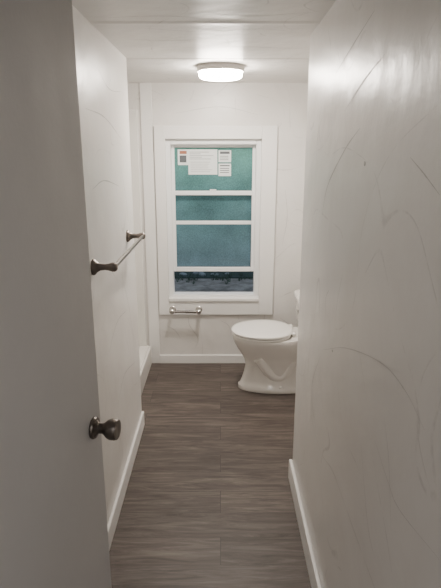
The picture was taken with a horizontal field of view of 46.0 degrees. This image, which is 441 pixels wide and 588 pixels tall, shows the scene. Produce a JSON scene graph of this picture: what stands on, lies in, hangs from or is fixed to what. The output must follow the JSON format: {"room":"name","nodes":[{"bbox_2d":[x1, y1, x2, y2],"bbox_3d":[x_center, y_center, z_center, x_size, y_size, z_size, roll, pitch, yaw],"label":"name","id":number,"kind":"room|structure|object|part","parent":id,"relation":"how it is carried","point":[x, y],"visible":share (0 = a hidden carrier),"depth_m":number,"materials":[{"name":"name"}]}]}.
{"room":"bathroom","nodes":[
{"label":"bathroom","id":0,"kind":"room"},
{"bbox_2d":[72,5,141,524],"bbox_3d":[-0.510,0.384,0.701,0.100,1.990,4.350,0,15,0],"label":"wall","id":1,"kind":"structure","parent":0,"point":[105,154],"depth_m":2.19,"materials":[{"name":"paint"}]},
{"bbox_2d":[86,83,119,188],"bbox_3d":[-0.459,-0.662,2.136,0.001,0.451,0.730,0,15,0],"label":"scuff marks","id":2,"kind":"object","parent":1,"relation":"attached to","point":[105,83],"visible":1,"depth_m":2.10,"materials":[{"name":"grey paint"}]},
{"bbox_2d":[91,230,145,274],"bbox_3d":[-0.415,-0.191,2.216,0.090,0.060,0.775,0,15,0],"label":"towel bar","id":3,"kind":"object","parent":1,"relation":"attached to","point":[96,266],"visible":1,"depth_m":1.91,"materials":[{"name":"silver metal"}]},
{"bbox_3d":[-0.415,-0.097,1.871,0.090,0.060,0.060,0,15,0],"label":"post","id":4,"kind":"part","parent":3,"relation":"part of","materials":[{"name":"silver metal"}]},
{"bbox_3d":[-0.415,-0.286,2.560,0.090,0.060,0.060,0,15,0],"label":"post","id":5,"kind":"part","parent":3,"relation":"part of","materials":[{"name":"silver metal"}]},
{"bbox_2d":[110,171,134,396],"bbox_3d":[-0.459,-0.055,2.380,0.001,1.051,0.621,0,15,0],"label":"faint scuff marks on the left","id":6,"kind":"object","parent":1,"relation":"attached to","point":[121,171],"visible":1,"depth_m":2.50,"materials":[{"name":"grey paint"}]},
{"bbox_2d":[107,411,144,550],"bbox_3d":[-0.453,1.027,1.950,0.014,0.090,2.280,0,15,0],"label":"baseboard","id":7,"kind":"structure","parent":1,"relation":"attached to","point":[115,512],"depth_m":2.42,"materials":[{"name":"white wood"}]},
{"bbox_2d":[72,0,336,82],"bbox_3d":[-0.275,-0.740,0.886,2.250,0.080,5.500,0,15,0],"label":"ceiling","id":8,"kind":"structure","parent":0,"point":[249,42],"depth_m":2.06,"materials":[{"name":"paint"}]},
{"bbox_2d":[89,21,320,24],"bbox_3d":[-0.055,-0.959,1.842,0.810,0.003,0.060,0,15,0],"label":"trim","id":9,"kind":"structure","parent":8,"relation":"attached to","point":[91,22],"depth_m":1.83,"materials":[{"name":"paint"}]},
{"bbox_2d":[126,58,308,59],"bbox_3d":[-0.290,-1.154,2.556,2.020,0.003,0.060,0,15,0],"label":"trim","id":10,"kind":"structure","parent":8,"relation":"attached to","point":[126,58],"depth_m":2.54,"materials":[{"name":"paint"}]},
{"bbox_2d":[197,62,243,80],"bbox_3d":[0.000,-1.182,2.777,0.254,0.066,0.254,0,15,0],"label":"ceiling light","id":11,"kind":"object","parent":8,"relation":"attached to","point":[213,71],"depth_m":2.69,"materials":[{"name":"white glass"}]},
{"bbox_2d":[109,363,310,587],"bbox_3d":[-0.275,1.257,1.432,2.250,0.080,5.500,0,15,0],"label":"floor","id":12,"kind":"structure","parent":0,"point":[208,502],"depth_m":2.46,"materials":[{"name":"plastic"}]},
{"bbox_2d":[129,110,151,394],"bbox_3d":[-0.907,-0.231,3.271,0.774,1.820,0.920,0,15,0],"label":"shower stall","id":13,"kind":"object","parent":12,"relation":"on","point":[145,357],"visible":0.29,"depth_m":3.65,"materials":[{"name":"white plastic"}]},
{"bbox_2d":[232,289,299,393],"bbox_3d":[0.396,0.326,3.479,0.645,0.635,0.434,0,15,0],"label":"toilet","id":14,"kind":"object","parent":12,"relation":"on","point":[268,348],"visible":0.59,"depth_m":3.42,"materials":[{"name":"white ceramic"}]},
{"bbox_3d":[0.277,0.253,3.459,0.399,0.015,0.360,0,15,0],"label":"seat","id":15,"kind":"part","parent":14,"relation":"part of","materials":[{"name":"white plastic"}]},
{"bbox_3d":[0.278,0.233,3.454,0.410,0.021,0.370,0,15,0],"label":"lid","id":16,"kind":"part","parent":14,"relation":"part of","materials":[{"name":"white plastic"}]},
{"bbox_3d":[0.361,0.447,3.512,0.562,0.384,0.348,0,15,0],"label":"bowl","id":17,"kind":"part","parent":14,"relation":"part of","materials":[{"name":"white ceramic"}]},
{"bbox_3d":[0.604,0.037,3.400,0.208,0.035,0.434,0,15,0],"label":"tank lid","id":18,"kind":"part","parent":14,"relation":"part of","materials":[{"name":"white ceramic"}]},
{"bbox_3d":[0.607,0.155,3.433,0.190,0.210,0.410,0,15,0],"label":"tank","id":19,"kind":"part","parent":14,"relation":"part of","materials":[{"name":"white ceramic"}]},
{"bbox_2d":[127,83,307,354],"bbox_3d":[-0.290,-0.452,3.754,2.220,1.990,0.121,0,15,0],"label":"wall","id":20,"kind":"structure","parent":0,"point":[282,105],"depth_m":3.56,"materials":[{"name":"paint"}]},
{"bbox_2d":[139,83,159,362],"bbox_3d":[-0.496,-0.434,3.691,0.077,1.990,0.010,0,15,0],"label":"trim","id":21,"kind":"structure","parent":20,"relation":"attached to","point":[145,88],"depth_m":3.66,"materials":[{"name":"white wood"}]},
{"bbox_2d":[169,306,201,313],"bbox_3d":[-0.255,0.122,3.790,0.244,0.050,0.078,0,15,0],"label":"toilet paper holder","id":22,"kind":"object","parent":20,"relation":"attached to","point":[172,309],"visible":1,"depth_m":3.76,"materials":[{"name":"silver metal"}]},
{"bbox_3d":[-0.352,0.122,3.790,0.050,0.050,0.078,0,15,0],"label":"post","id":23,"kind":"part","parent":22,"relation":"part of","materials":[{"name":"silver metal"}]},
{"bbox_3d":[-0.158,0.122,3.790,0.050,0.050,0.078,0,15,0],"label":"post","id":24,"kind":"part","parent":22,"relation":"part of","materials":[{"name":"silver metal"}]},
{"bbox_2d":[160,355,244,362],"bbox_3d":[0.130,0.493,3.943,1.180,0.068,0.014,0,15,0],"label":"baseboard","id":25,"kind":"structure","parent":20,"relation":"attached to","point":[163,358],"depth_m":3.94,"materials":[{"name":"white wood"}]},
{"bbox_2d":[171,145,255,270],"bbox_3d":[-0.049,-0.603,3.710,0.588,0.894,0.060,0,15,0],"label":"window","id":26,"kind":"structure","parent":20,"relation":"in","point":[188,207],"depth_m":3.73,"materials":[{"name":"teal glass"}]},
{"bbox_2d":[178,149,216,174],"bbox_3d":[-0.160,-0.923,3.636,0.276,0.171,0.002,0,15,0],"label":"label","id":27,"kind":"object","parent":26,"relation":"attached to","point":[199,161],"visible":1,"depth_m":3.63,"materials":[{"name":"white paper"}]},
{"bbox_2d":[180,151,212,171],"bbox_3d":[-0.167,-0.926,3.635,0.236,0.143,0.001,0,15,0],"label":"print","id":28,"kind":"object","parent":27,"relation":"attached to","point":[197,161],"depth_m":3.63,"materials":[{"name":"grey paper"}]},
{"bbox_3d":[-0.049,-0.348,3.783,0.548,0.316,0.002,0,15,0],"label":"lower pane","id":29,"kind":"part","parent":26,"relation":"part of","materials":[{"name":"teal glass"}]},
{"bbox_3d":[-0.049,-0.447,3.735,0.588,0.579,0.026,0,15,0],"label":"lower sash","id":30,"kind":"part","parent":26,"relation":"part of","materials":[{"name":"teal glass"}]},
{"bbox_3d":[-0.049,-0.771,3.682,0.588,0.555,0.026,0,15,0],"label":"upper sash","id":31,"kind":"part","parent":26,"relation":"part of","materials":[{"name":"teal glass"}]},
{"bbox_2d":[218,150,230,175],"bbox_3d":[0.030,-0.915,3.638,0.088,0.175,0.002,0,15,0],"label":"label","id":32,"kind":"object","parent":26,"relation":"attached to","point":[223,155],"visible":1,"depth_m":3.63,"materials":[{"name":"white paper"}]},
{"bbox_2d":[169,297,258,300],"bbox_3d":[-0.049,0.035,3.825,0.658,0.023,0.060,0,15,0],"label":"sill","id":33,"kind":"structure","parent":20,"relation":"attached to","point":[170,298],"depth_m":3.80,"materials":[{"name":"white wood"}]},
{"bbox_2d":[153,126,277,314],"bbox_3d":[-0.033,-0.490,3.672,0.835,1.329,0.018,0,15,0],"label":"window frame","id":34,"kind":"structure","parent":20,"relation":"attached to","point":[268,134],"depth_m":3.64,"materials":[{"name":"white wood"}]},
{"bbox_2d":[293,0,440,587],"bbox_3d":[0.400,0.454,0.446,0.100,1.990,3.820,0,15,0],"label":"wall","id":35,"kind":"structure","parent":0,"point":[374,246],"depth_m":1.19,"materials":[{"name":"paint"}]},
{"bbox_2d":[288,459,321,587],"bbox_3d":[0.342,1.087,1.700,0.016,0.105,1.766,0,15,0],"label":"baseboard","id":36,"kind":"structure","parent":35,"relation":"attached to","point":[312,568],"depth_m":2.09,"materials":[{"name":"white wood"}]},
{"bbox_2d":[312,54,438,558],"bbox_3d":[0.349,0.029,1.381,0.001,1.185,1.273,0,15,0],"label":"faint scuff marks on the right","id":37,"kind":"object","parent":35,"relation":"attached to","point":[384,54],"visible":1,"depth_m":1.19,"materials":[{"name":"grey paint"}]},
{"bbox_2d":[322,13,439,211],"bbox_3d":[0.349,-0.397,1.261,0.001,0.521,0.960,0,15,0],"label":"scuff marks","id":38,"kind":"object","parent":35,"relation":"attached to","point":[372,13],"visible":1,"depth_m":1.38,"materials":[{"name":"grey paint"}]},
{"label":"outside","id":39,"kind":"structure","parent":0,"visible":0},
{"bbox_2d":[174,271,252,291],"bbox_3d":[0.000,-3.400,16.596,30.000,2.300,26.190,0,15,0],"label":"yard","id":40,"kind":"structure","parent":39,"point":[185,281],"depth_m":8.93,"materials":[{"name":"grey"}]},
{"bbox_3d":[-0.055,0.431,0.527,0.810,1.990,0.110,0,15,0],"label":"door frame","id":41,"kind":"structure","parent":0,"visible":0},
{"bbox_2d":[0,0,111,587],"bbox_3d":[-0.373,0.345,0.943,0.035,1.913,0.721,2,15,9],"label":"door","id":42,"kind":"structure","parent":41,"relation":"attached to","point":[54,528],"depth_m":0.99,"materials":[{"name":"paint"}]},
{"bbox_2d":[89,416,120,440],"bbox_3d":[-0.276,0.324,1.249,0.064,0.054,0.054,2,15,9],"label":"handle","id":43,"kind":"object","parent":42,"relation":"attached to","point":[111,429],"visible":1,"depth_m":1.23,"materials":[{"name":"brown metal"}]}
]}

